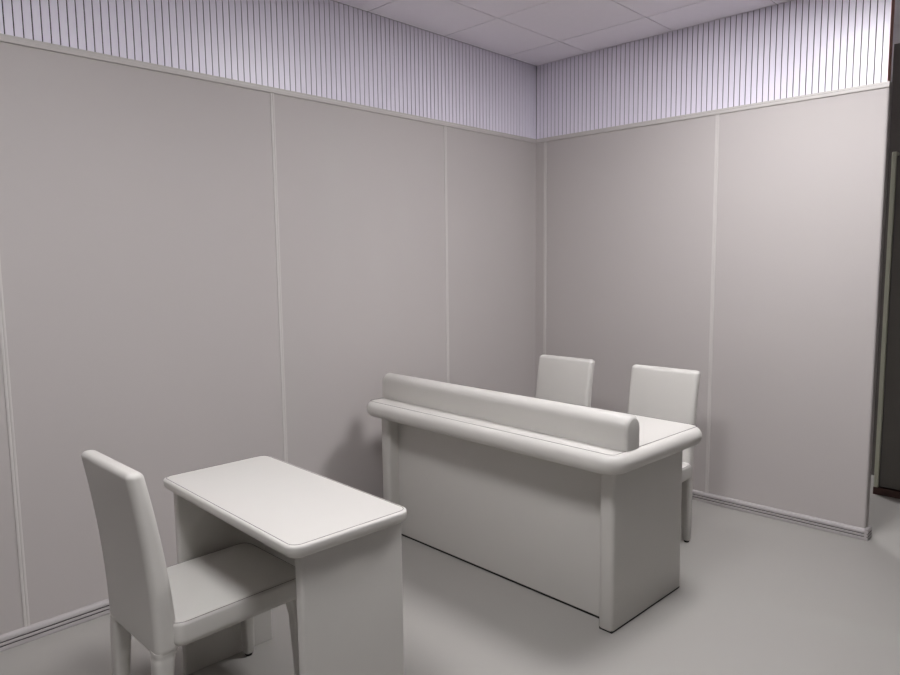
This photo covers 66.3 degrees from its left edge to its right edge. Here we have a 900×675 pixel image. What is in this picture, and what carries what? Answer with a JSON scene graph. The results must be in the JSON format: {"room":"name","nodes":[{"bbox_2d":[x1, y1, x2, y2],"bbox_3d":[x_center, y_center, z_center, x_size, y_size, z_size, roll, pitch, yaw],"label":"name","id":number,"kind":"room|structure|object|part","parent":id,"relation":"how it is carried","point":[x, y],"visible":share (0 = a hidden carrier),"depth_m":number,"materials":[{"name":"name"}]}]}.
{"room":"interview room","nodes":[
{"label":"interview room","id":0,"kind":"room"},
{"bbox_2d":[0,0,535,634],"bbox_3d":[-1.510,-0.239,2.918,0.060,2.892,6.100,5,9,44],"label":"wall","id":1,"kind":"structure","parent":0,"point":[138,245],"depth_m":3.31,"materials":[{"name":"paint"}]},
{"bbox_2d":[0,262,29,626],"bbox_3d":[-1.728,0.032,2.672,0.004,2.301,0.023,5,9,44],"label":"trim","id":2,"kind":"structure","parent":1,"relation":"attached to","point":[3,337],"depth_m":2.72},
{"bbox_2d":[0,598,109,651],"bbox_3d":[-1.466,1.171,3.043,0.018,0.060,6.100,5,9,44],"label":"baseboard","id":3,"kind":"structure","parent":1,"relation":"attached to","point":[40,629],"depth_m":2.85,"materials":[{"name":"plastic"}]},
{"bbox_2d":[0,33,535,142],"bbox_3d":[-1.497,-1.153,2.795,0.008,0.029,6.100,5,9,44],"label":"trim","id":4,"kind":"structure","parent":1,"relation":"attached to","point":[5,38],"depth_m":3.25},
{"bbox_2d":[270,93,287,462],"bbox_3d":[-0.872,-0.073,3.551,0.004,2.301,0.023,5,9,44],"label":"trim","id":5,"kind":"structure","parent":1,"relation":"attached to","point":[272,110],"depth_m":3.52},
{"bbox_2d":[444,126,449,382],"bbox_3d":[-0.017,-0.178,4.428,0.004,2.301,0.023,5,9,44],"label":"trim","id":6,"kind":"structure","parent":1,"relation":"attached to","point":[445,129],"depth_m":4.38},
{"bbox_2d":[0,475,899,674],"bbox_3d":[1.301,1.312,2.185,5.400,0.100,8.900,5,9,44],"label":"floor","id":7,"kind":"structure","parent":0,"point":[755,594],"depth_m":2.89,"materials":[{"name":"plastic"}]},
{"bbox_2d":[81,450,298,674],"bbox_3d":[-0.836,0.808,2.318,0.422,0.924,0.577,5,9,44],"label":"dining chair","id":8,"kind":"object","parent":7,"relation":"on","point":[164,608],"visible":0.88,"depth_m":2.16,"materials":[{"name":"white plastic"}]},
{"bbox_3d":[-1.092,1.088,2.313,0.061,0.350,0.069,5,9,44],"label":"leg","id":9,"kind":"part","parent":8,"relation":"part of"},
{"bbox_3d":[-0.996,0.654,2.140,0.390,0.576,0.126,5,9,44],"label":"backrest","id":10,"kind":"part","parent":8,"relation":"part of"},
{"bbox_3d":[-0.862,1.109,2.092,0.061,0.350,0.069,5,9,44],"label":"leg","id":11,"kind":"part","parent":8,"relation":"part of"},
{"bbox_3d":[-0.802,0.855,2.358,0.422,0.093,0.480,5,9,44],"label":"seat","id":12,"kind":"part","parent":8,"relation":"part of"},
{"bbox_3d":[-0.787,1.037,2.642,0.066,0.373,0.081,5,9,44],"label":"leg","id":13,"kind":"part","parent":8,"relation":"part of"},
{"bbox_3d":[-0.540,1.060,2.404,0.066,0.373,0.081,5,9,44],"label":"leg","id":14,"kind":"part","parent":8,"relation":"part of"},
{"bbox_2d":[163,455,406,674],"bbox_3d":[-0.573,0.887,2.332,0.422,0.756,0.892,-7,9,-44],"label":"desk","id":15,"kind":"object","parent":7,"relation":"on","point":[343,543],"visible":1,"depth_m":2.10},
{"bbox_3d":[-0.860,0.873,2.643,0.360,0.725,0.030,-7,9,-44],"label":"panel","id":16,"kind":"part","parent":15,"relation":"part of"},
{"bbox_3d":[-0.457,0.719,2.439,0.024,0.385,0.792,-7,9,-44],"label":"modesty panel","id":17,"kind":"part","parent":15,"relation":"part of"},
{"bbox_3d":[-0.285,0.930,2.050,0.360,0.725,0.038,-7,9,-44],"label":"panel","id":18,"kind":"part","parent":15,"relation":"part of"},
{"bbox_2d":[367,373,701,633],"bbox_3d":[0.336,0.684,3.411,0.764,0.908,1.612,-7,9,-44],"label":"desk","id":19,"kind":"object","parent":7,"relation":"on","point":[578,507],"visible":0.98,"depth_m":3.08,"materials":[{"name":"white plastic"}]},
{"bbox_3d":[-0.149,0.726,3.982,0.574,0.696,0.068,-7,9,-44],"label":"panel","id":20,"kind":"part","parent":19,"relation":"part of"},
{"bbox_3d":[0.197,0.791,3.339,0.030,0.696,1.347,-7,9,-44],"label":"panel","id":21,"kind":"part","parent":19,"relation":"part of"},
{"bbox_3d":[0.833,0.822,2.976,0.574,0.696,0.068,-7,9,-44],"label":"panel","id":22,"kind":"part","parent":19,"relation":"part of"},
{"bbox_2d":[535,354,594,406],"bbox_3d":[0.534,0.601,4.083,0.422,0.924,0.577,5,9,44],"label":"dining chair","id":23,"kind":"object","parent":7,"relation":"on","point":[559,378],"visible":0.23,"depth_m":4.18,"materials":[{"name":"white plastic"}]},
{"bbox_2d":[627,364,699,541],"bbox_3d":[0.994,0.645,3.620,0.422,0.924,0.577,5,9,44],"label":"dining chair","id":24,"kind":"object","parent":7,"relation":"on","point":[665,393],"visible":0.39,"depth_m":3.69,"materials":[{"name":"white plastic"}]},
{"bbox_3d":[1.150,0.453,3.761,0.390,0.576,0.126,5,9,44],"label":"backrest","id":25,"kind":"part","parent":24,"relation":"part of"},
{"bbox_3d":[0.961,0.701,3.591,0.422,0.093,0.480,5,9,44],"label":"seat","id":26,"kind":"part","parent":24,"relation":"part of","materials":[{"name":"white"}]},
{"bbox_3d":[1.256,0.912,3.683,0.061,0.350,0.069,5,9,44],"label":"leg","id":27,"kind":"part","parent":24,"relation":"part of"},
{"bbox_2d":[873,151,899,498],"bbox_3d":[3.086,-0.034,3.991,1.000,2.145,0.076,5,9,44],"label":"door","id":28,"kind":"structure","parent":7,"relation":"on","point":[887,453],"depth_m":4.31,"materials":[{"name":"paint"}]},
{"bbox_2d":[332,0,899,81],"bbox_3d":[1.273,-1.637,1.860,5.340,0.050,8.860,5,9,44],"label":"ceiling","id":29,"kind":"structure","parent":0,"point":[536,33],"depth_m":3.97,"materials":[{"name":"tile"}]},
{"bbox_2d":[536,0,894,527],"bbox_3d":[1.439,-0.427,4.337,2.190,2.892,0.060,5,9,44],"label":"wall","id":30,"kind":"structure","parent":0,"point":[629,212],"depth_m":4.05,"materials":[{"name":"paint"}]},
{"bbox_2d":[543,142,546,354],"bbox_3d":[0.692,-0.252,5.042,0.023,2.301,0.004,5,9,44],"label":"trim","id":31,"kind":"structure","parent":30,"relation":"attached to","point":[545,143],"depth_m":5.01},
{"bbox_2d":[705,114,719,492],"bbox_3d":[1.587,-0.170,4.179,0.023,2.301,0.004,5,9,44],"label":"trim","id":32,"kind":"structure","parent":30,"relation":"attached to","point":[717,115],"depth_m":4.17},
{"bbox_2d":[536,81,889,142],"bbox_3d":[1.409,-1.341,4.210,2.200,0.029,0.008,5,9,44],"label":"trim","id":33,"kind":"structure","parent":30,"relation":"attached to","point":[886,84],"depth_m":4.00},
{"bbox_2d":[692,490,864,539],"bbox_3d":[1.433,0.983,4.458,2.200,0.060,0.018,5,9,44],"label":"baseboard","id":34,"kind":"structure","parent":30,"relation":"attached to","point":[770,512],"depth_m":3.98,"materials":[{"name":"plastic"}]},
{"bbox_2d":[864,525,871,540],"bbox_3d":[2.254,1.053,3.718,0.018,0.060,0.084,5,9,44],"label":"baseboard","id":35,"kind":"structure","parent":30,"relation":"attached to","point":[868,530],"depth_m":3.70,"materials":[{"name":"plastic"}]},
{"bbox_2d":[863,81,892,527],"bbox_3d":[2.232,-0.102,3.604,0.012,2.384,0.060,5,9,44],"label":"trim","id":36,"kind":"structure","parent":30,"relation":"attached to","point":[889,89],"depth_m":3.58,"materials":[{"name":"fabric"}]},
{"bbox_2d":[871,43,899,474],"bbox_3d":[3.766,-0.409,3.908,2.270,2.892,0.080,5,9,44],"label":"wall","id":37,"kind":"structure","parent":0,"point":[894,142],"depth_m":4.59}
]}

